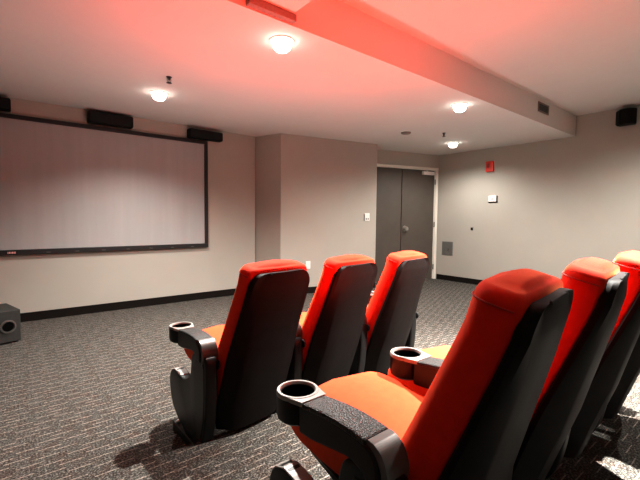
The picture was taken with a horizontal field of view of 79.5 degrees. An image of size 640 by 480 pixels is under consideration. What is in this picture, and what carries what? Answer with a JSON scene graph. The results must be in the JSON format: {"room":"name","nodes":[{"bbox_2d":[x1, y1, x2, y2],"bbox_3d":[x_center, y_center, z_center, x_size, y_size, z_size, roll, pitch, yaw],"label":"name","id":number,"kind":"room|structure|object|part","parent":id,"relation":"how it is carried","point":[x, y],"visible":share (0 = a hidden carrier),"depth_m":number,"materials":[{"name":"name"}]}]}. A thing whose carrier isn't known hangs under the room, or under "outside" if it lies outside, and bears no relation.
{"room":"home theater","nodes":[
{"label":"home theater","id":0,"kind":"room"},
{"bbox_2d":[0,96,254,312],"bbox_3d":[-3.046,-0.338,4.609,5.070,2.504,0.120,-2,4,-39],"label":"wall","id":1,"kind":"structure","parent":0,"point":[31,282],"depth_m":5.20,"materials":[{"name":"beige paint"}]},
{"bbox_2d":[0,97,10,111],"bbox_3d":[-3.525,-1.442,3.985,0.502,0.132,0.137,-2,4,-39],"label":"wall speaker","id":2,"kind":"object","parent":1,"relation":"attached to","point":[5,103],"visible":1,"depth_m":4.07,"materials":[{"name":"black plastic"}]},
{"bbox_2d":[0,97,8,108],"bbox_3d":[-3.485,-1.439,3.935,0.472,0.108,0.009,-2,4,-39],"label":"grille","id":3,"kind":"object","parent":2,"relation":"attached to","point":[4,102],"depth_m":4.06,"materials":[{"name":"black fabric"}]},
{"bbox_2d":[0,112,207,255],"bbox_3d":[-2.642,-0.626,4.808,2.574,1.535,0.045,-2,4,-39],"label":"projection screen","id":4,"kind":"object","parent":1,"relation":"attached to","point":[66,187],"visible":1,"depth_m":4.72,"materials":[{"name":"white fabric"}]},
{"bbox_2d":[87,110,132,128],"bbox_3d":[-2.582,-1.481,4.746,0.497,0.144,0.137,-2,4,-39],"label":"wall speaker","id":5,"kind":"object","parent":1,"relation":"attached to","point":[93,117],"visible":1,"depth_m":4.68,"materials":[{"name":"black fabric"}]},
{"bbox_2d":[20,288,235,321],"bbox_3d":[-2.985,0.864,4.650,4.950,0.100,0.012,-2,4,-39],"label":"baseboard","id":6,"kind":"structure","parent":1,"relation":"attached to","point":[56,313],"depth_m":4.96,"materials":[{"name":"black rubber"}]},
{"bbox_2d":[187,128,222,141],"bbox_3d":[-1.643,-1.496,5.505,0.498,0.127,0.137,-2,4,-39],"label":"wall speaker","id":7,"kind":"object","parent":1,"relation":"attached to","point":[192,133],"visible":1,"depth_m":5.44,"materials":[{"name":"black fabric"}]},
{"bbox_2d":[0,279,476,479],"bbox_3d":[-0.351,1.008,4.334,8.843,0.100,4.029,-2,4,-39],"label":"floor","id":8,"kind":"structure","parent":0,"point":[84,396],"depth_m":2.81,"materials":[{"name":"carpet"}]},
{"bbox_2d":[0,303,20,343],"bbox_3d":[-3.142,0.814,3.623,0.433,0.312,0.420,3,4,37],"label":"subwoofer","id":9,"kind":"object","parent":8,"relation":"on","point":[10,324],"visible":1,"depth_m":3.61,"materials":[{"name":"grey plastic"}]},
{"bbox_2d":[169,259,309,444],"bbox_3d":[-0.473,0.583,2.115,0.545,0.994,0.780,-2,4,-40],"label":"seat","id":10,"kind":"object","parent":8,"relation":"on","point":[238,366],"visible":0.95,"depth_m":1.90,"materials":[{"name":"red fabric"}]},
{"bbox_3d":[-0.691,1.056,2.072,0.080,0.050,0.360,-2,4,-40],"label":"foot plate","id":11,"kind":"part","parent":10,"relation":"part of","materials":[{"name":"black metal"}]},
{"bbox_3d":[-0.642,0.535,1.991,0.086,0.104,0.296,-2,4,-40],"label":"armrest","id":12,"kind":"part","parent":10,"relation":"part of","materials":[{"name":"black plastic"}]},
{"bbox_3d":[-0.686,0.794,2.055,0.060,0.488,0.518,-2,4,-40],"label":"panel","id":13,"kind":"part","parent":10,"relation":"part of","materials":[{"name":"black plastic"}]},
{"bbox_2d":[184,325,224,360],"bbox_3d":[-0.519,0.632,2.262,0.426,0.198,0.501,-2,4,-40],"label":"seat cushion","id":14,"kind":"object","parent":10,"relation":"on","point":[216,332],"depth_m":2.25,"materials":[{"name":"orange fabric"}]},
{"bbox_3d":[-0.552,0.550,1.889,0.079,0.123,0.068,-2,4,-40],"label":"arm","id":15,"kind":"part","parent":10,"relation":"part of"},
{"bbox_3d":[-0.313,0.491,2.006,0.339,0.794,0.416,4,4,43],"label":"backrest","id":16,"kind":"part","parent":10,"relation":"part of","materials":[{"name":"red fabric"}]},
{"bbox_2d":[270,254,377,414],"bbox_3d":[-0.072,0.569,2.439,0.545,0.994,0.780,-2,4,-40],"label":"seat","id":17,"kind":"object","parent":8,"relation":"on","point":[328,334],"visible":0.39,"depth_m":2.19,"materials":[{"name":"black plastic"}]},
{"bbox_3d":[-0.286,0.780,2.379,0.060,0.488,0.518,-2,4,-40],"label":"panel","id":18,"kind":"part","parent":17,"relation":"part of","materials":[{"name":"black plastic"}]},
{"bbox_3d":[-0.151,0.536,2.213,0.079,0.123,0.068,-2,4,-40],"label":"arm","id":19,"kind":"part","parent":17,"relation":"part of"},
{"bbox_2d":[299,312,306,326],"bbox_3d":[-0.119,0.618,2.585,0.426,0.198,0.501,-2,4,-40],"label":"seat cushion","id":20,"kind":"object","parent":17,"relation":"on","point":[303,315],"depth_m":2.60,"materials":[{"name":"orange fabric"}]},
{"bbox_3d":[0.087,0.477,2.330,0.339,0.794,0.416,4,4,43],"label":"backrest","id":21,"kind":"part","parent":17,"relation":"part of","materials":[{"name":"red fabric"}]},
{"bbox_2d":[348,250,429,375],"bbox_3d":[0.380,0.553,2.805,0.658,0.994,0.780,-2,4,-40],"label":"seat","id":22,"kind":"object","parent":8,"relation":"on","point":[391,315],"visible":0.62,"depth_m":2.52,"materials":[{"name":"black plastic"}]},
{"bbox_3d":[0.122,0.766,2.709,0.060,0.488,0.518,-2,4,-40],"label":"panel","id":23,"kind":"part","parent":22,"relation":"part of","materials":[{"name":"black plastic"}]},
{"bbox_3d":[0.495,0.462,2.660,0.339,0.794,0.416,4,4,43],"label":"backrest","id":24,"kind":"part","parent":22,"relation":"part of","materials":[{"name":"red fabric"}]},
{"bbox_3d":[0.529,0.751,3.049,0.060,0.488,0.518,-2,4,-40],"label":"panel","id":25,"kind":"part","parent":22,"relation":"part of","materials":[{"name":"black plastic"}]},
{"bbox_2d":[0,0,575,154],"bbox_3d":[-0.531,-1.741,4.437,8.843,0.406,3.370,-2,4,-39],"label":"ceiling","id":26,"kind":"structure","parent":0,"point":[348,74],"depth_m":3.52,"materials":[{"name":"white paint"}]},
{"bbox_2d":[149,90,167,100],"bbox_3d":[-1.669,-1.485,3.989,0.184,0.078,0.184,-2,4,-39],"label":"recessed light","id":27,"kind":"object","parent":26,"relation":"in","point":[158,95],"visible":1,"depth_m":3.94,"materials":[{"name":"white glass"}]},
{"bbox_2d":[166,76,171,83],"bbox_3d":[-1.386,-1.468,3.530,0.056,0.060,0.056,-2,4,-39],"label":"sprinkler","id":28,"kind":"object","parent":26,"relation":"attached to","point":[167,77],"visible":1,"depth_m":3.52,"materials":[{"name":"black metal"}]},
{"bbox_2d":[269,35,294,52],"bbox_3d":[-0.276,-1.404,2.791,0.184,0.078,0.184,-2,4,-39],"label":"recessed light","id":29,"kind":"object","parent":26,"relation":"in","point":[281,43],"visible":1,"depth_m":2.74,"materials":[{"name":"white glass"}]},
{"bbox_2d":[400,131,411,134],"bbox_3d":[1.265,-1.573,5.660,0.170,0.032,0.170,-2,4,-39],"label":"smoke detector","id":30,"kind":"object","parent":26,"relation":"attached to","point":[401,132],"visible":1,"depth_m":5.62,"materials":[{"name":"plastic"}]},
{"bbox_2d":[447,142,458,147],"bbox_3d":[2.225,-1.584,6.439,0.184,0.078,0.184,-2,4,-39],"label":"recessed light","id":31,"kind":"object","parent":26,"relation":"in","point":[451,144],"visible":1,"depth_m":6.39,"materials":[{"name":"white glass"}]},
{"bbox_2d":[451,103,468,111],"bbox_3d":[1.565,-1.471,4.304,0.184,0.078,0.184,-2,4,-39],"label":"recessed light","id":32,"kind":"object","parent":26,"relation":"in","point":[458,107],"visible":1,"depth_m":4.26,"materials":[{"name":"white glass"}]},
{"bbox_2d":[538,101,548,114],"bbox_3d":[2.952,-1.738,5.081,0.330,0.124,0.014,-2,4,-39],"label":"ceiling vent","id":33,"kind":"object","parent":26,"relation":"in","point":[543,108],"visible":1,"depth_m":5.07,"materials":[{"name":"metal"}]},
{"bbox_2d":[255,133,376,286],"bbox_3d":[0.063,-0.418,6.577,2.282,2.504,0.967,-2,4,-39],"label":"wall","id":34,"kind":"structure","parent":0,"point":[313,195],"depth_m":6.16,"materials":[{"name":"beige paint"}]},
{"bbox_2d":[306,261,309,268],"bbox_3d":[-0.191,0.400,6.151,0.084,0.124,0.011,-1,4,-27],"label":"wall outlet","id":35,"kind":"object","parent":34,"relation":"attached to","point":[307,262],"visible":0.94,"depth_m":6.15,"materials":[{"name":"white plastic"}]},
{"bbox_2d":[307,283,374,292],"bbox_3d":[0.172,0.799,6.353,1.763,0.100,0.012,-1,4,-27],"label":"baseboard","id":36,"kind":"structure","parent":34,"relation":"attached to","point":[310,289],"depth_m":6.20,"materials":[{"name":"black rubber"}]},
{"bbox_2d":[364,213,369,220],"bbox_3d":[0.804,-0.394,6.599,0.112,0.130,0.016,-1,4,-27],"label":"light switch","id":37,"kind":"object","parent":34,"relation":"attached to","point":[366,215],"visible":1,"depth_m":6.60,"materials":[{"name":"white plastic"}]},
{"bbox_2d":[94,373,639,479],"bbox_3d":[2.148,1.160,1.247,8.843,0.190,4.520,-2,4,-39],"label":"platform","id":38,"kind":"object","parent":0,"point":[251,451],"depth_m":1.80,"materials":[{"name":"carpet"}]},
{"bbox_2d":[270,268,573,479],"bbox_3d":[0.236,0.556,1.122,0.545,0.994,0.780,-2,4,-40],"label":"seat","id":39,"kind":"object","parent":38,"relation":"on","point":[472,421],"visible":1,"depth_m":0.86,"materials":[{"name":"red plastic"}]},
{"bbox_3d":[0.022,0.767,1.062,0.060,0.488,0.518,-2,4,-40],"label":"panel","id":40,"kind":"part","parent":39,"relation":"part of","materials":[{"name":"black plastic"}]},
{"bbox_3d":[0.067,0.508,0.998,0.086,0.104,0.296,-2,4,-40],"label":"armrest","id":41,"kind":"part","parent":39,"relation":"part of","materials":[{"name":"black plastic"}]},
{"bbox_2d":[291,371,423,474],"bbox_3d":[0.189,0.605,1.268,0.426,0.198,0.501,-2,4,-40],"label":"seat cushion","id":42,"kind":"object","parent":39,"relation":"on","point":[394,404],"depth_m":1.26,"materials":[{"name":"orange fabric"}]},
{"bbox_3d":[0.157,0.523,0.896,0.079,0.123,0.068,-2,4,-40],"label":"arm","id":43,"kind":"part","parent":39,"relation":"part of"},
{"bbox_3d":[0.395,0.463,1.013,0.339,0.794,0.416,4,4,43],"label":"backrest","id":44,"kind":"part","parent":39,"relation":"part of","materials":[{"name":"red fabric"}]},
{"bbox_2d":[388,257,628,479],"bbox_3d":[0.636,0.542,1.446,0.545,0.994,0.780,-2,4,-40],"label":"seat","id":45,"kind":"object","parent":38,"relation":"on","point":[599,287],"visible":0.52,"depth_m":1.15,"materials":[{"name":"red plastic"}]},
{"bbox_2d":[388,345,450,396],"bbox_3d":[0.590,0.591,1.592,0.426,0.198,0.501,-2,4,-40],"label":"seat cushion","id":46,"kind":"object","parent":45,"relation":"on","point":[440,352],"depth_m":1.63,"materials":[{"name":"orange fabric"}]},
{"bbox_3d":[0.467,0.493,1.321,0.086,0.104,0.296,-2,4,-40],"label":"armrest","id":47,"kind":"part","parent":45,"relation":"part of","materials":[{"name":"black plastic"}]},
{"bbox_3d":[0.423,0.753,1.386,0.060,0.488,0.518,-2,4,-40],"label":"panel","id":48,"kind":"part","parent":45,"relation":"part of","materials":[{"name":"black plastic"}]},
{"bbox_3d":[0.796,0.449,1.337,0.339,0.794,0.416,4,4,43],"label":"backrest","id":49,"kind":"part","parent":45,"relation":"part of","materials":[{"name":"red fabric"}]},
{"bbox_2d":[545,250,639,479],"bbox_3d":[1.036,0.527,1.768,0.545,0.994,0.780,-2,4,-40],"label":"seat","id":50,"kind":"object","parent":38,"relation":"on","point":[625,334],"visible":0.1,"depth_m":1.48,"materials":[{"name":"black plastic"}]},
{"bbox_3d":[0.822,0.739,1.708,0.060,0.488,0.518,-2,4,-40],"label":"panel","id":51,"kind":"part","parent":50,"relation":"part of","materials":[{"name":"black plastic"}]},
{"bbox_3d":[1.195,0.435,1.659,0.339,0.794,0.416,4,4,43],"label":"backrest","id":52,"kind":"part","parent":50,"relation":"part of","materials":[{"name":"red fabric"}]},
{"bbox_2d":[585,335,639,447],"bbox_3d":[1.478,0.512,2.126,0.658,0.994,0.780,-2,4,-40],"label":"seat","id":53,"kind":"object","parent":38,"relation":"on","point":[631,372],"visible":0.03,"depth_m":1.86,"materials":[{"name":"black plastic"}]},
{"bbox_3d":[1.221,0.724,2.030,0.060,0.488,0.518,-2,4,-40],"label":"panel","id":54,"kind":"part","parent":53,"relation":"part of","materials":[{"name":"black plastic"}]},
{"bbox_2d":[375,163,438,282],"bbox_3d":[1.522,-0.311,7.399,1.819,2.226,0.188,-1,4,-24],"label":"door","id":55,"kind":"structure","parent":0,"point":[406,196],"depth_m":7.46,"materials":[{"name":"dark grey paint"},{"name":"cream paint"},{"name":"brushed steel"}]},
{"bbox_2d":[377,150,438,167],"bbox_3d":[1.441,-1.568,7.444,1.990,0.278,0.290,-1,4,-24],"label":"wall","id":56,"kind":"structure","parent":0,"point":[383,156],"depth_m":7.39,"materials":[{"name":"beige paint"}]},
{"bbox_2d":[338,0,639,115],"bbox_3d":[2.062,-1.689,1.228,8.843,0.100,4.881,-2,4,-39],"label":"ceiling","id":57,"kind":"structure","parent":0,"point":[579,57],"depth_m":3.38,"materials":[{"name":"white paint"}]},
{"bbox_2d":[246,0,311,23],"bbox_3d":[-0.223,-1.574,2.333,0.350,0.298,0.300,-2,4,-39],"label":"projector","id":58,"kind":"object","parent":57,"relation":"hanging from","point":[280,9],"visible":1,"depth_m":2.41,"materials":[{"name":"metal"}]},
{"bbox_2d":[436,105,639,279],"bbox_3d":[4.552,-0.464,5.175,0.120,2.840,7.758,-2,4,-39],"label":"wall","id":59,"kind":"structure","parent":0,"point":[561,202],"depth_m":6.23,"materials":[{"name":"beige paint"}]},
{"bbox_2d":[442,241,452,255],"bbox_3d":[2.518,0.165,7.613,0.021,0.280,0.250,-2,4,-39],"label":"plate","id":60,"kind":"object","parent":59,"relation":"attached to","point":[447,246],"visible":1,"depth_m":7.61,"materials":[{"name":"metal"}]},
{"bbox_2d":[436,274,482,284],"bbox_3d":[4.616,0.916,5.051,0.012,0.100,7.146,-2,4,-39],"label":"baseboard","id":61,"kind":"structure","parent":59,"relation":"attached to","point":[438,276],"depth_m":7.43,"materials":[{"name":"black rubber"}]},
{"bbox_2d":[486,161,494,172],"bbox_3d":[3.037,-1.312,6.874,0.062,0.200,0.150,-2,4,-39],"label":"fire alarm","id":62,"kind":"object","parent":59,"relation":"attached to","point":[490,165],"visible":1,"depth_m":6.85,"materials":[{"name":"red plastic"}]},
{"bbox_2d":[488,196,497,202],"bbox_3d":[3.082,-0.729,6.863,0.038,0.123,0.163,-2,4,-39],"label":"thermostat","id":63,"kind":"object","parent":59,"relation":"attached to","point":[491,199],"visible":1,"depth_m":6.85,"materials":[{"name":"white plastic"}]},
{"bbox_2d":[615,108,636,126],"bbox_3d":[4.212,-1.685,5.284,0.213,0.210,0.231,-2,4,-39],"label":"speaker","id":64,"kind":"object","parent":59,"relation":"attached to","point":[626,116],"visible":1,"depth_m":5.21},
{"bbox_2d":[615,110,619,124],"bbox_3d":[4.113,-1.688,5.315,0.010,0.180,0.090,1,3,14],"label":"grille","id":65,"kind":"object","parent":64,"relation":"attached to","point":[617,122],"depth_m":5.31,"materials":[{"name":"black fabric"}]}
]}

